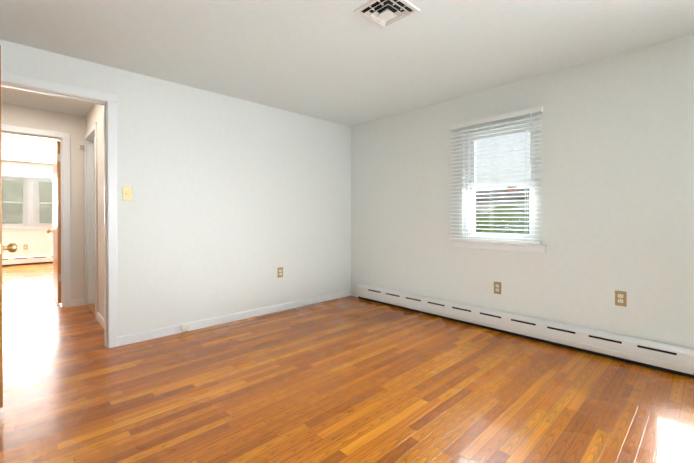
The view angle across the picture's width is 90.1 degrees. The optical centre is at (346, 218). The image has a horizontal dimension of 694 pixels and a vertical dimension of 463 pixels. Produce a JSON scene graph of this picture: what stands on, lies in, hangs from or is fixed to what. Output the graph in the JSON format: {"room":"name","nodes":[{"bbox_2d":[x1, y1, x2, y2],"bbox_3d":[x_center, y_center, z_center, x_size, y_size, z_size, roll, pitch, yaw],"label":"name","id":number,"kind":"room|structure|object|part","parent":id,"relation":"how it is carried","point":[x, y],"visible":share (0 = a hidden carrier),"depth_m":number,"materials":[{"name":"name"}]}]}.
{"room":"empty bedroom","nodes":[
{"label":"empty bedroom","id":0,"kind":"room"},
{"bbox_2d":[2,160,52,257],"bbox_3d":[-7.457,-0.127,8.076,4.200,2.350,0.250,0,0,-43],"label":"wall","id":1,"kind":"structure","parent":0,"point":[39,242],"depth_m":8.00,"materials":[{"name":"paint"}]},
{"bbox_2d":[2,176,26,225],"bbox_3d":[-7.734,-0.380,7.836,0.728,1.138,0.175,0,0,-43],"label":"window","id":2,"kind":"structure","parent":1,"relation":"in","point":[24,181],"depth_m":7.99,"materials":[{"name":"paint"}]},
{"bbox_2d":[2,174,30,226],"bbox_3d":[-7.603,-0.410,7.729,0.822,1.185,0.049,0,0,-43],"label":"window blind","id":3,"kind":"object","parent":2,"relation":"attached to","point":[11,195],"visible":1,"depth_m":7.83,"materials":[{"name":"white plastic"}]},
{"bbox_2d":[2,227,52,230],"bbox_3d":[-7.325,0.229,8.041,1.760,0.081,0.105,0,0,-43],"label":"window sill","id":4,"kind":"structure","parent":1,"relation":"attached to","point":[22,228],"depth_m":7.93,"materials":[{"name":"paint"}]},
{"bbox_2d":[2,173,52,226],"bbox_3d":[-7.394,-0.417,8.110,1.740,1.210,0.246,0,0,-43],"label":"window","id":5,"kind":"structure","parent":1,"relation":"in","point":[37,221],"depth_m":8.09,"materials":[{"name":"paint"}]},
{"bbox_2d":[31,175,52,226],"bbox_3d":[-7.003,-0.414,8.297,0.822,1.185,0.049,0,0,-43],"label":"window blind","id":6,"kind":"object","parent":5,"relation":"attached to","point":[41,195],"visible":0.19,"depth_m":8.12,"materials":[{"name":"white plastic"}]},
{"bbox_2d":[2,255,52,265],"bbox_3d":[-7.346,0.951,7.966,3.960,0.188,0.068,0,0,-43],"label":"baseboard heater","id":7,"kind":"object","parent":1,"relation":"attached to","point":[21,260],"visible":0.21,"depth_m":7.94,"materials":[{"name":"metal"}]},
{"bbox_2d":[1,103,85,299],"bbox_3d":[-3.642,-0.102,4.052,4.200,2.350,0.120,0,0,-43],"label":"wall","id":8,"kind":"structure","parent":0,"point":[73,125],"depth_m":4.25,"materials":[{"name":"paint"}]},
{"bbox_2d":[1,124,70,307],"bbox_3d":[-3.744,0.016,3.956,0.910,2.115,0.152,0,0,-43],"label":"door frame","id":9,"kind":"structure","parent":8,"relation":"attached to","point":[63,138],"depth_m":4.18,"materials":[{"name":"paint"}]},
{"bbox_2d":[47,141,60,303],"bbox_3d":[-3.791,0.045,4.526,0.173,1.990,0.768,0,0,-43],"label":"room door","id":10,"kind":"structure","parent":8,"relation":"in","point":[56,223],"depth_m":4.29,"materials":[{"name":"brown wood"}]},
{"bbox_3d":[-3.791,-0.015,4.526,0.173,1.572,0.768,0,0,-43],"label":"far room door hardware","id":11,"kind":"part","parent":10,"relation":"part of","materials":[{"name":"wood"}]},
{"bbox_2d":[79,141,84,148],"bbox_3d":[-3.281,-0.914,4.288,0.052,0.092,0.027,0,0,-43],"label":"thermostat","id":12,"kind":"object","parent":8,"relation":"attached to","point":[81,144],"visible":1,"depth_m":4.28,"materials":[{"name":"white plastic"}]},
{"bbox_2d":[86,104,103,317],"bbox_3d":[-2.604,-0.100,3.713,0.100,2.350,1.800,0,0,-43],"label":"wall","id":13,"kind":"structure","parent":0,"point":[94,114],"depth_m":3.60,"materials":[{"name":"paint"}]},
{"bbox_2d":[87,303,94,315],"bbox_3d":[-2.922,1.064,4.053,0.122,0.018,0.700,0,0,-43],"label":"trim","id":14,"kind":"structure","parent":13,"relation":"attached to","point":[91,307],"depth_m":4.12,"materials":[{"name":"brown wood"}]},
{"bbox_2d":[85,122,97,318],"bbox_3d":[-2.921,0.019,4.048,0.132,2.107,0.834,0,0,-43],"label":"door frame","id":15,"kind":"structure","parent":13,"relation":"attached to","point":[91,253],"depth_m":4.28,"materials":[{"name":"paint"}]},
{"bbox_2d":[97,312,103,327],"bbox_3d":[-2.351,1.036,3.370,0.013,0.082,0.942,0,0,-43],"label":"baseboard","id":16,"kind":"structure","parent":13,"relation":"attached to","point":[100,319],"depth_m":3.53,"materials":[{"name":"paint"}]},
{"bbox_2d":[0,39,350,335],"bbox_3d":[-1.432,-0.099,3.501,3.990,2.350,0.120,0,0,-43],"label":"wall","id":17,"kind":"structure","parent":0,"point":[233,205],"depth_m":3.49,"materials":[{"name":"paint"}]},
{"bbox_2d":[0,45,16,407],"bbox_3d":[-2.232,0.043,2.130,0.791,2.000,0.173,0,0,36],"label":"door","id":18,"kind":"structure","parent":17,"relation":"in","point":[1,362],"depth_m":1.91,"materials":[{"name":"brown wood"}]},
{"bbox_3d":[-2.232,0.018,2.130,0.791,1.652,0.173,0,0,36],"label":"main door hardware","id":19,"kind":"part","parent":18,"relation":"part of","materials":[{"name":"gold metal"}]},
{"bbox_2d":[1,72,117,347],"bbox_3d":[-2.322,0.022,2.658,0.921,2.119,0.152,0,0,-43],"label":"door frame","id":20,"kind":"structure","parent":17,"relation":"attached to","point":[107,101],"depth_m":2.89,"materials":[{"name":"paint"}]},
{"bbox_2d":[123,187,131,199],"bbox_3d":[-1.885,-0.216,2.977,0.070,0.115,0.017,0,0,-43],"label":"light switch","id":21,"kind":"object","parent":17,"relation":"attached to","point":[127,193],"visible":1,"depth_m":2.98,"materials":[{"name":"yellow plastic"}]},
{"bbox_2d":[118,290,352,345],"bbox_3d":[-0.941,1.033,3.882,2.760,0.082,0.013,0,0,-43],"label":"baseboard","id":22,"kind":"structure","parent":17,"relation":"attached to","point":[157,333],"depth_m":3.57,"materials":[{"name":"paint"}]},
{"bbox_2d":[181,324,188,331],"bbox_3d":[-1.537,1.042,3.294,0.072,0.072,0.021,0,0,-43],"label":"outlet","id":23,"kind":"object","parent":22,"relation":"attached to","point":[184,327],"visible":1,"depth_m":3.29,"materials":[{"name":"beige plastic"}]},
{"bbox_2d":[278,267,282,277],"bbox_3d":[-0.777,0.625,4.039,0.070,0.115,0.007,0,0,-43],"label":"outlet","id":24,"kind":"object","parent":17,"relation":"attached to","point":[280,271],"visible":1,"depth_m":4.04,"materials":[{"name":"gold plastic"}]},
{"bbox_2d":[0,263,693,462],"bbox_3d":[-2.697,1.123,3.970,5.690,0.100,12.770,0,0,-43],"label":"floor","id":25,"kind":"structure","parent":0,"point":[350,379],"depth_m":2.15,"materials":[{"name":"brown wood"}]},
{"bbox_2d":[0,0,693,163],"bbox_3d":[-2.697,-1.337,3.955,5.690,0.120,12.770,0,0,-43],"label":"ceiling","id":26,"kind":"structure","parent":0,"point":[339,62],"depth_m":2.50,"materials":[{"name":"paint"}]},
{"bbox_2d":[353,0,420,28],"bbox_3d":[0.242,-1.249,2.105,0.291,0.033,0.291,0,0,-43],"label":"ceiling vent","id":27,"kind":"object","parent":26,"relation":"in","point":[384,14],"visible":1,"depth_m":2.10,"materials":[{"name":"metal"}]},
{"bbox_2d":[351,34,693,348],"bbox_3d":[1.826,-0.097,3.145,0.250,2.350,5.120,0,0,-43],"label":"wall","id":28,"kind":"structure","parent":0,"point":[616,189],"depth_m":2.91,"materials":[{"name":"paint"}]},
{"bbox_2d":[494,282,500,293],"bbox_3d":[1.456,0.669,3.353,0.007,0.115,0.070,0,0,-43],"label":"outlet","id":29,"kind":"object","parent":28,"relation":"attached to","point":[497,287],"visible":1,"depth_m":3.35,"materials":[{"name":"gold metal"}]},
{"bbox_2d":[452,240,546,253],"bbox_3d":[1.452,0.266,3.372,0.105,0.081,0.900,0,0,-43],"label":"window sill","id":30,"kind":"structure","parent":28,"relation":"attached to","point":[513,247],"depth_m":3.30,"materials":[{"name":"paint"}]},
{"bbox_2d":[465,120,534,240],"bbox_3d":[1.550,-0.340,3.461,0.175,1.126,0.698,0,0,-43],"label":"window","id":31,"kind":"structure","parent":28,"relation":"in","point":[470,222],"depth_m":3.47,"materials":[{"name":"paint"}]},
{"bbox_2d":[449,105,542,243],"bbox_3d":[1.400,-0.385,3.354,0.077,1.205,0.884,0,0,-43],"label":"window blind","id":32,"kind":"object","parent":31,"relation":"attached to","point":[509,115],"visible":0.98,"depth_m":3.30,"materials":[{"name":"white plastic"}]},
{"bbox_2d":[356,283,693,377],"bbox_3d":[1.730,0.981,3.019,0.068,0.188,4.620,0,0,-43],"label":"baseboard heater","id":33,"kind":"object","parent":28,"relation":"attached to","point":[674,359],"visible":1,"depth_m":2.96,"materials":[{"name":"metal"}]},
{"bbox_2d":[615,290,626,306],"bbox_3d":[2.106,0.613,2.667,0.007,0.115,0.070,0,0,-43],"label":"outlet","id":34,"kind":"object","parent":28,"relation":"attached to","point":[620,298],"visible":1,"depth_m":2.67,"materials":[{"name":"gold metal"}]},
{"label":"outside","id":35,"kind":"structure","parent":0,"visible":0},
{"bbox_3d":[1.930,1.846,41.066,180.000,0.200,180.000,0,0,-43],"label":"ground","id":36,"kind":"structure","parent":35,"visible":0},
{"bbox_2d":[2,180,52,223],"bbox_3d":[-13.341,-0.880,16.276,9.244,8.738,10.921,0,0,-43],"label":"tree","id":37,"kind":"object","parent":36,"relation":"on","point":[9,208],"depth_m":11.61,"materials":[{"name":"green plant"}]},
{"bbox_2d":[476,208,524,232],"bbox_3d":[7.378,1.378,16.576,4.506,3.793,4.220,0,0,-43],"label":"tree","id":38,"kind":"object","parent":36,"relation":"on","point":[479,228],"depth_m":15.85,"materials":[{"name":"green plant"}]},
{"bbox_2d":[476,186,528,212],"bbox_3d":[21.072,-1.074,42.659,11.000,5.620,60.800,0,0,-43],"label":"house","id":39,"kind":"structure","parent":36,"relation":"on","point":[502,194],"depth_m":40.27,"materials":[{"name":"white"}]},
{"bbox_2d":[488,206,521,212],"bbox_3d":[16.010,1.030,34.958,5.349,4.704,5.294,0,0,-43],"label":"tree","id":40,"kind":"object","parent":36,"relation":"on","point":[508,207],"depth_m":34.03,"materials":[{"name":"green plant"}]},
{"bbox_2d":[492,218,528,233],"bbox_3d":[6.922,1.536,12.746,4.257,3.436,3.524,0,0,-43],"label":"tree","id":41,"kind":"object","parent":36,"relation":"on","point":[519,229],"depth_m":12.15,"materials":[{"name":"green plant"}]}
]}

